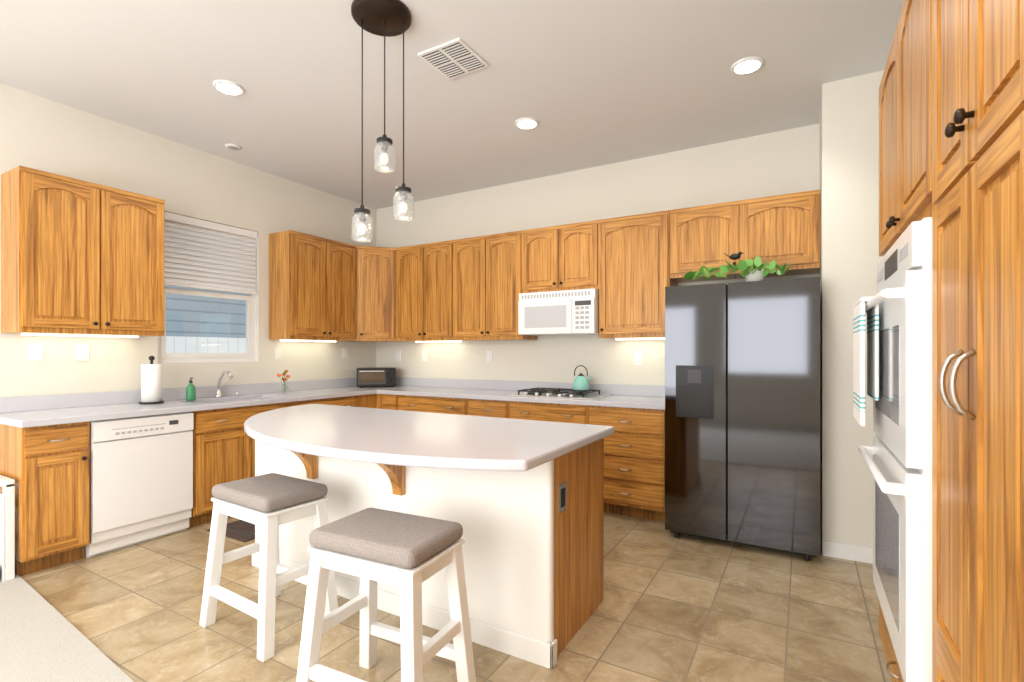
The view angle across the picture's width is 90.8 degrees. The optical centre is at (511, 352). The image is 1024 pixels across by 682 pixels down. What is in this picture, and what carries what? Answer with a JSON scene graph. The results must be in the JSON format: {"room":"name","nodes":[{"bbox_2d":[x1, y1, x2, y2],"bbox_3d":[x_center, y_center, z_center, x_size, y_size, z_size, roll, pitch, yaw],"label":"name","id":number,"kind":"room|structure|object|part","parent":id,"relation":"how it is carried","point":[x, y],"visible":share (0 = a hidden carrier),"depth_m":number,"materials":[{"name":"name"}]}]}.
{"room":"kitchen","nodes":[
{"label":"kitchen","id":0,"kind":"room"},
{"bbox_2d":[0,83,375,396],"bbox_3d":[-3.441,-0.215,3.130,0.100,3.050,7.200,0,0,30],"label":"wall","id":1,"kind":"structure","parent":0,"point":[43,134],"depth_m":4.07,"materials":[{"name":"paint"}]},
{"bbox_2d":[28,344,42,360],"bbox_3d":[-3.217,-0.001,3.411,0.007,0.118,0.075,0,0,30],"label":"wall outlet","id":2,"kind":"object","parent":1,"relation":"attached to","point":[35,352],"depth_m":3.41,"materials":[{"name":"white paint"}]},
{"bbox_2d":[76,344,88,360],"bbox_3d":[-3.089,-0.001,3.632,0.007,0.118,0.075,0,0,30],"label":"wall outlet","id":3,"kind":"object","parent":1,"relation":"attached to","point":[82,350],"depth_m":3.63,"materials":[{"name":"white paint"}]},
{"bbox_2d":[1,165,164,337],"bbox_3d":[-2.942,-0.631,3.525,0.359,1.037,0.816,0,0,30],"label":"upper cabinet","id":4,"kind":"object","parent":1,"relation":"attached to","point":[81,258],"visible":1,"depth_m":3.35,"materials":[{"name":"brown wood"}]},
{"bbox_2d":[158,236,255,362],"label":"window","id":5,"kind":"structure","parent":1,"relation":"in","point":[249,355],"depth_m":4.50,"materials":[{"name":"clear glass"}]},
{"bbox_2d":[164,212,256,294],"bbox_3d":[-2.657,-0.849,4.450,0.054,0.593,0.846,0,0,30],"label":"window blind","id":6,"kind":"object","parent":5,"relation":"attached to","point":[213,255],"visible":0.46,"depth_m":4.43,"materials":[{"name":"white plastic"}]},
{"bbox_2d":[275,347,281,358],"bbox_3d":[-2.307,0.010,4.987,0.007,0.118,0.075,0,0,30],"label":"wall outlet","id":7,"kind":"object","parent":1,"relation":"attached to","point":[278,351],"depth_m":4.98,"materials":[{"name":"white paint"}]},
{"bbox_2d":[269,230,355,341],"bbox_3d":[-2.001,-0.631,5.156,0.359,1.037,0.810,0,0,30],"label":"upper cabinet","id":8,"kind":"object","parent":1,"relation":"attached to","point":[312,288],"visible":1,"depth_m":4.93,"materials":[{"name":"brown wood"}]},
{"bbox_2d":[342,348,347,358],"bbox_3d":[-1.888,0.010,5.713,0.007,0.118,0.075,0,0,30],"label":"wall outlet","id":9,"kind":"object","parent":1,"relation":"attached to","point":[344,350],"depth_m":5.71,"materials":[{"name":"white paint"}]},
{"bbox_2d":[0,0,903,208],"bbox_3d":[-1.051,-1.790,1.750,5.620,0.100,7.200,0,0,30],"label":"ceiling","id":10,"kind":"structure","parent":0,"point":[586,84],"depth_m":3.18,"materials":[{"name":"paint"}]},
{"bbox_2d":[212,80,244,95],"bbox_3d":[-1.858,-1.733,3.313,0.188,0.012,0.188,0,0,21],"label":"recessed light","id":11,"kind":"object","parent":10,"relation":"in","point":[224,86],"depth_m":3.29,"materials":[{"name":"white"}]},
{"bbox_2d":[225,144,241,149],"bbox_3d":[-2.356,-1.734,4.270,0.128,0.010,0.128,0,0,-3],"label":"recessed light","id":12,"kind":"object","parent":10,"relation":"in","point":[230,146],"depth_m":4.26,"materials":[{"name":"white"}]},
{"bbox_2d":[351,0,413,241],"bbox_3d":[-0.669,-1.157,2.592,0.300,1.165,0.300,0,0,30],"label":"pendant light","id":13,"kind":"object","parent":10,"relation":"hanging from","point":[387,18],"depth_m":2.58,"materials":[{"name":"clear glass"}]},
{"bbox_3d":[-0.769,-0.646,2.592,0.106,0.142,0.104,0,0,30],"label":"pendant light","id":14,"kind":"part","parent":13,"relation":"part of","materials":[{"name":"clear glass"}]},
{"bbox_3d":[-0.653,-1.006,2.592,0.106,0.142,0.104,0,0,30],"label":"pendant light","id":15,"kind":"part","parent":13,"relation":"part of","materials":[{"name":"clear glass"}]},
{"bbox_3d":[-0.557,-0.756,2.591,0.106,0.142,0.104,0,0,30],"label":"pendant light","id":16,"kind":"part","parent":13,"relation":"part of","materials":[{"name":"clear glass"}]},
{"bbox_2d":[418,38,488,78],"bbox_3d":[-0.344,-1.732,2.993,0.300,0.016,0.300,0,0,30],"label":"ceiling vent","id":17,"kind":"object","parent":10,"relation":"in","point":[457,57],"visible":0.96,"depth_m":2.97,"materials":[{"name":"grey metal"}]},
{"bbox_2d":[514,117,538,128],"bbox_3d":[0.113,-1.733,3.826,0.188,0.012,0.188,0,0,21],"label":"recessed light","id":18,"kind":"object","parent":10,"relation":"in","point":[525,122],"depth_m":3.81,"materials":[{"name":"white"}]},
{"bbox_2d":[730,56,764,74],"bbox_3d":[1.424,-1.733,3.057,0.188,0.012,0.188,0,0,21],"label":"recessed light","id":19,"kind":"object","parent":10,"relation":"in","point":[747,65],"depth_m":3.04,"materials":[{"name":"white"}]},
{"bbox_2d":[20,512,891,681],"bbox_3d":[-1.051,1.340,1.750,5.620,0.060,7.200,0,0,30],"label":"floor","id":20,"kind":"structure","parent":0,"point":[681,608],"depth_m":2.47,"materials":[{"name":"tile"}]},
{"bbox_2d":[0,421,89,575],"bbox_3d":[-2.969,0.872,3.175,0.632,0.876,0.320,0,0,30],"label":"base cabinet","id":21,"kind":"object","parent":20,"relation":"on","point":[46,469],"visible":0.98,"depth_m":3.01,"materials":[{"name":"brown wood"}]},
{"bbox_2d":[0,377,375,427],"bbox_3d":[-2.383,0.439,4.211,0.646,0.298,2.730,0,0,30],"label":"countertop","id":22,"kind":"structure","parent":21,"relation":"on","point":[33,411],"depth_m":3.78,"materials":[{"name":"grey stone"}]},
{"bbox_2d":[139,356,163,403],"bbox_3d":[-2.761,0.206,3.869,0.160,0.365,0.160,0,0,30],"label":"paper towel","id":23,"kind":"object","parent":22,"relation":"on","point":[151,382],"visible":1,"depth_m":3.82,"materials":[{"name":"white paper"}]},
{"bbox_2d":[186,378,195,400],"bbox_3d":[-2.612,0.296,4.106,0.068,0.187,0.066,0,0,30],"label":"soap bottle","id":24,"kind":"object","parent":22,"relation":"on","point":[190,392],"visible":1,"depth_m":4.08,"materials":[{"name":"green plastic"}]},
{"bbox_2d":[215,371,237,396],"bbox_3d":[-2.440,0.275,4.412,0.236,0.227,0.205,0,0,30],"label":"faucet","id":25,"kind":"object","parent":22,"relation":"on","point":[219,386],"visible":1,"depth_m":4.37,"materials":[{"name":"silver metal"}]},
{"bbox_2d":[277,369,289,392],"bbox_3d":[-2.172,0.273,4.817,0.102,0.232,0.112,0,0,30],"label":"flower vase","id":26,"kind":"object","parent":22,"relation":"on","point":[284,379],"visible":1,"depth_m":4.81,"materials":[{"name":"clear glass"}]},
{"bbox_2d":[0,574,133,681],"bbox_3d":[-2.175,1.304,0.472,4.750,0.012,3.663,0,0,30],"label":"carpet floor","id":27,"kind":"structure","parent":20,"relation":"on","point":[42,639],"depth_m":2.23,"materials":[{"name":"beige carpet"}]},
{"bbox_2d":[0,475,14,581],"bbox_3d":[-3.073,1.020,2.998,0.470,0.580,0.050,0,0,30],"label":"step stool","id":28,"kind":"object","parent":27,"relation":"on","point":[7,533],"visible":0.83,"depth_m":2.88,"materials":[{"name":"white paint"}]},
{"bbox_2d":[85,412,192,557],"bbox_3d":[-2.734,0.874,3.582,0.592,0.872,0.602,0,0,30],"label":"dishwasher","id":29,"kind":"object","parent":20,"relation":"on","point":[141,478],"visible":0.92,"depth_m":3.40,"materials":[{"name":"white metal"}]},
{"bbox_2d":[188,418,254,527],"bbox_3d":[-2.352,0.960,4.276,0.600,0.700,0.954,0,0,30],"label":"base cabinet","id":30,"kind":"object","parent":20,"relation":"on","point":[223,447],"depth_m":3.86,"materials":[{"name":"brown wood"}]},
{"bbox_2d":[207,520,254,542],"bbox_3d":[-1.837,1.304,3.948,0.460,0.012,0.820,0,0,30],"label":"mat","id":31,"kind":"object","parent":20,"relation":"on","point":[241,531],"visible":0.19,"depth_m":3.68,"materials":[{"name":"grey"}]},
{"bbox_2d":[199,473,337,661],"bbox_3d":[-1.171,0.974,2.442,0.561,0.673,0.419,0,0,30],"label":"stool","id":32,"kind":"object","parent":20,"relation":"on","point":[269,503],"visible":0.92,"depth_m":2.34,"materials":[{"name":"white wood"}]},
{"bbox_3d":[-1.171,0.669,2.442,0.484,0.064,0.351,0,0,30],"label":"seat","id":33,"kind":"part","parent":32,"relation":"part of","materials":[{"name":"fabric"}]},
{"bbox_2d":[248,395,359,417],"bbox_3d":[-1.996,0.872,4.893,0.600,0.876,0.739,0,0,30],"label":"base cabinet","id":34,"kind":"object","parent":20,"relation":"on","point":[354,401],"depth_m":4.59,"materials":[{"name":"brown wood"}]},
{"bbox_2d":[360,394,375,407],"bbox_3d":[-1.758,0.872,5.305,0.600,0.876,0.340,0,0,30],"label":"base cabinet","id":35,"kind":"object","parent":20,"relation":"on","point":[367,401],"depth_m":5.22,"materials":[{"name":"brown wood"}]},
{"bbox_2d":[376,394,383,408],"bbox_3d":[-1.502,0.872,5.682,0.700,0.876,0.600,0,0,30],"label":"base cabinet","id":36,"kind":"object","parent":20,"relation":"on","point":[379,397],"depth_m":5.29,"materials":[{"name":"brown wood"}]},
{"bbox_2d":[296,508,475,681],"bbox_3d":[-0.458,0.974,1.858,0.541,0.673,0.391,0,0,26],"label":"stool","id":37,"kind":"object","parent":20,"relation":"on","point":[407,554],"visible":1,"depth_m":1.80,"materials":[{"name":"white wood"}]},
{"bbox_3d":[-0.458,0.669,1.858,0.488,0.064,0.358,0,0,30],"label":"seat","id":38,"kind":"part","parent":37,"relation":"part of","materials":[{"name":"fabric"}]},
{"bbox_2d":[384,394,399,409],"bbox_3d":[-1.084,0.872,5.441,0.266,0.876,0.600,0,0,30],"label":"base cabinet","id":39,"kind":"object","parent":20,"relation":"on","point":[392,402],"depth_m":5.18,"materials":[{"name":"brown wood"}]},
{"bbox_2d":[255,440,553,643],"bbox_3d":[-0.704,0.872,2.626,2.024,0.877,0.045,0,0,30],"label":"kitchen island","id":40,"kind":"object","parent":20,"relation":"on","point":[505,519],"visible":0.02,"depth_m":2.28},
{"bbox_2d":[252,552,556,668],"bbox_3d":[-0.705,1.260,2.617,2.040,0.100,0.053,0,0,30],"label":"baseboard","id":41,"kind":"structure","parent":40,"relation":"attached to","point":[532,650],"depth_m":2.26,"materials":[{"name":"white wood"}]},
{"bbox_2d":[400,395,471,415],"bbox_3d":[-0.620,0.872,5.173,0.934,0.876,0.600,0,0,30],"label":"base cabinet","id":42,"kind":"object","parent":20,"relation":"on","point":[459,406],"depth_m":4.89,"materials":[{"name":"brown wood"}]},
{"bbox_2d":[472,399,515,418],"bbox_3d":[-0.080,0.872,4.861,0.578,0.876,0.600,0,0,30],"label":"base cabinet","id":43,"kind":"object","parent":20,"relation":"on","point":[486,408],"depth_m":4.57,"materials":[{"name":"brown wood"}]},
{"bbox_2d":[516,402,587,423],"bbox_3d":[0.408,0.872,4.579,0.816,0.876,0.600,0,0,30],"label":"base cabinet","id":44,"kind":"object","parent":20,"relation":"on","point":[565,413],"depth_m":4.27,"materials":[{"name":"brown wood"}]},
{"bbox_2d":[554,438,603,656],"bbox_3d":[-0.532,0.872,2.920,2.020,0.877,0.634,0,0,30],"label":"island end panel","id":45,"kind":"object","parent":20,"relation":"on","point":[578,536],"visible":0.19,"depth_m":2.37,"materials":[{"name":"brown wood"}]},
{"bbox_2d":[244,404,613,471],"bbox_3d":[-0.780,0.411,2.760,2.380,0.042,1.180,0,0,30],"label":"countertop","id":46,"kind":"structure","parent":45,"relation":"on","point":[415,438],"depth_m":2.34,"materials":[{"name":"white stone"}]},
{"bbox_2d":[588,406,664,521],"bbox_3d":[1.005,0.872,4.235,0.694,0.876,0.600,0,0,30],"label":"base cabinet","id":47,"kind":"object","parent":20,"relation":"on","point":[634,464],"depth_m":3.93,"materials":[{"name":"brown wood"}]},
{"bbox_2d":[376,377,664,409],"bbox_3d":[-0.254,0.360,4.943,3.602,0.140,0.667,0,0,30],"label":"countertop","id":48,"kind":"structure","parent":47,"relation":"on","point":[622,395],"depth_m":4.80,"materials":[{"name":"grey stone"}]},
{"bbox_2d":[357,367,395,387],"bbox_3d":[-1.538,0.281,5.728,0.420,0.215,0.285,0,0,-15],"label":"toaster oven","id":49,"kind":"object","parent":48,"relation":"on","point":[377,376],"visible":1,"depth_m":5.61,"materials":[{"name":"black metal"}]},
{"bbox_2d":[508,387,610,399],"bbox_3d":[0.430,0.364,4.555,0.800,0.050,0.480,0,0,30],"label":"cooktop","id":50,"kind":"object","parent":48,"relation":"in","point":[565,393],"visible":1,"depth_m":4.44,"materials":[{"name":"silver metal"}]},
{"bbox_2d":[572,365,591,389],"bbox_3d":[0.637,0.226,4.563,0.186,0.225,0.156,0,0,30],"label":"kettle","id":51,"kind":"object","parent":50,"relation":"on","point":[581,381],"visible":1,"depth_m":4.52,"materials":[{"name":"teal metal"}]},
{"bbox_2d":[665,277,819,560],"bbox_3d":[1.694,0.422,3.695,0.940,1.775,0.826,0,0,30],"label":"fridge","id":52,"kind":"object","parent":20,"relation":"on","point":[742,413],"visible":1,"depth_m":3.32,"materials":[{"name":"grey metal"}]},
{"bbox_2d":[683,252,790,281],"bbox_3d":[1.544,-0.587,3.470,0.663,0.240,0.324,0,0,30],"label":"potted plant","id":53,"kind":"object","parent":52,"relation":"on","point":[756,269],"visible":1,"depth_m":3.43,"materials":[{"name":"green plant"}]},
{"bbox_2d":[823,540,872,563],"bbox_3d":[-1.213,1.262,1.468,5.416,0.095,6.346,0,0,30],"label":"baseboard return","id":54,"kind":"object","parent":20,"relation":"on","point":[848,551],"visible":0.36,"depth_m":3.19,"materials":[{"name":"white wood"}]},
{"bbox_2d":[879,0,937,681],"bbox_3d":[1.564,0.080,1.545,0.677,2.460,1.020,0,0,30],"label":"tall cabinet","id":55,"kind":"object","parent":20,"relation":"on","point":[905,143],"visible":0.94,"depth_m":1.59,"materials":[{"name":"brown wood"}]},
{"bbox_2d":[853,217,931,681],"bbox_3d":[1.240,0.285,1.686,0.124,1.280,0.770,0,0,30],"label":"oven","id":56,"kind":"object","parent":55,"relation":"in","point":[897,308],"visible":1,"depth_m":1.40,"materials":[{"name":"white metal"}]},
{"bbox_2d":[853,296,879,426],"bbox_3d":[1.295,0.032,1.850,0.054,0.446,0.290,0,0,30],"label":"towel","id":57,"kind":"object","parent":56,"relation":"hanging from","point":[861,308],"depth_m":1.80,"materials":[{"name":"white fabric"}]},
{"bbox_2d":[932,0,1019,681],"bbox_3d":[1.158,0.080,0.810,0.645,2.460,0.660,0,0,30],"label":"tall cabinet","id":58,"kind":"object","parent":20,"relation":"on","point":[978,343],"depth_m":0.93,"materials":[{"name":"brown wood"}]},
{"bbox_2d":[1020,0,1023,681],"bbox_3d":[0.828,0.080,0.238,0.645,2.460,0.660,0,0,30],"label":"tall cabinet","id":59,"kind":"object","parent":20,"relation":"on","point":[1021,1],"depth_m":0.74,"materials":[{"name":"brown wood"}]},
{"bbox_2d":[376,124,818,385],"bbox_3d":[0.369,-0.215,5.029,4.600,3.050,0.100,0,0,30],"label":"wall","id":60,"kind":"structure","parent":0,"point":[774,163],"depth_m":4.77,"materials":[{"name":"paint"}]},
{"bbox_2d":[348,246,410,341],"bbox_3d":[-1.533,-0.637,5.708,0.621,1.025,0.621,0,0,30],"label":"upper cabinet","id":61,"kind":"object","parent":60,"relation":"attached to","point":[376,294],"visible":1,"depth_m":5.48,"materials":[{"name":"brown wood"}]},
{"bbox_2d":[395,351,399,360],"bbox_3d":[-1.346,0.041,5.958,0.075,0.118,0.007,0,0,30],"label":"wall outlet","id":62,"kind":"object","parent":60,"relation":"attached to","point":[397,353],"depth_m":5.96,"materials":[{"name":"white paint"}]},
{"bbox_2d":[422,351,426,360],"bbox_3d":[-1.000,0.041,5.758,0.075,0.118,0.007,0,0,30],"label":"wall outlet","id":63,"kind":"object","parent":60,"relation":"attached to","point":[424,353],"depth_m":5.75,"materials":[{"name":"white paint"}]},
{"bbox_2d":[397,240,456,340],"bbox_3d":[-0.830,-0.637,5.468,0.834,1.024,0.331,0,0,30],"label":"upper cabinet","id":64,"kind":"object","parent":60,"relation":"attached to","point":[426,273],"depth_m":5.32,"materials":[{"name":"brown wood"}]},
{"bbox_2d":[486,351,492,361],"bbox_3d":[-0.238,0.041,5.318,0.075,0.118,0.007,0,0,30],"label":"wall outlet","id":65,"kind":"object","parent":60,"relation":"attached to","point":[489,354],"depth_m":5.31,"materials":[{"name":"white paint"}]},
{"bbox_2d":[457,230,537,340],"bbox_3d":[-0.176,-0.637,5.090,0.933,1.024,0.331,0,0,30],"label":"upper cabinet","id":66,"kind":"object","parent":60,"relation":"attached to","point":[492,270],"depth_m":4.92,"materials":[{"name":"brown wood"}]},
{"bbox_2d":[529,220,600,292],"bbox_3d":[0.500,-0.851,4.700,0.756,0.597,0.331,0,0,30],"label":"upper cabinet","id":67,"kind":"object","parent":60,"relation":"attached to","point":[567,256],"depth_m":4.53,"materials":[{"name":"brown wood"}]},
{"bbox_2d":[518,288,598,335],"bbox_3d":[0.480,-0.356,4.665,0.746,0.383,0.410,0,0,30],"label":"microwave","id":68,"kind":"object","parent":67,"relation":"attached to","point":[564,312],"visible":1,"depth_m":4.47,"materials":[{"name":"white plastic"}]},
{"bbox_2d":[634,352,641,364],"bbox_3d":[1.130,0.056,4.528,0.075,0.118,0.007,0,0,30],"label":"wall outlet","id":69,"kind":"object","parent":60,"relation":"attached to","point":[637,355],"depth_m":4.52,"materials":[{"name":"white paint"}]},
{"bbox_2d":[599,210,677,339],"bbox_3d":[1.059,-0.637,4.377,0.664,1.024,0.331,0,0,30],"label":"upper cabinet","id":70,"kind":"object","parent":60,"relation":"attached to","point":[631,267],"depth_m":4.22,"materials":[{"name":"brown wood"}]},
{"bbox_2d":[669,189,819,284],"bbox_3d":[1.798,-0.874,3.950,1.035,0.550,0.331,0,0,30],"label":"upper cabinet","id":71,"kind":"object","parent":60,"relation":"attached to","point":[783,228],"depth_m":3.79,"materials":[{"name":"brown wood"}]},
{"bbox_2d":[819,70,883,554],"bbox_3d":[2.597,-0.215,3.368,0.920,3.050,0.750,0,0,30],"label":"wall","id":72,"kind":"structure","parent":0,"point":[850,258],"depth_m":3.21,"materials":[{"name":"paint"}]}
]}

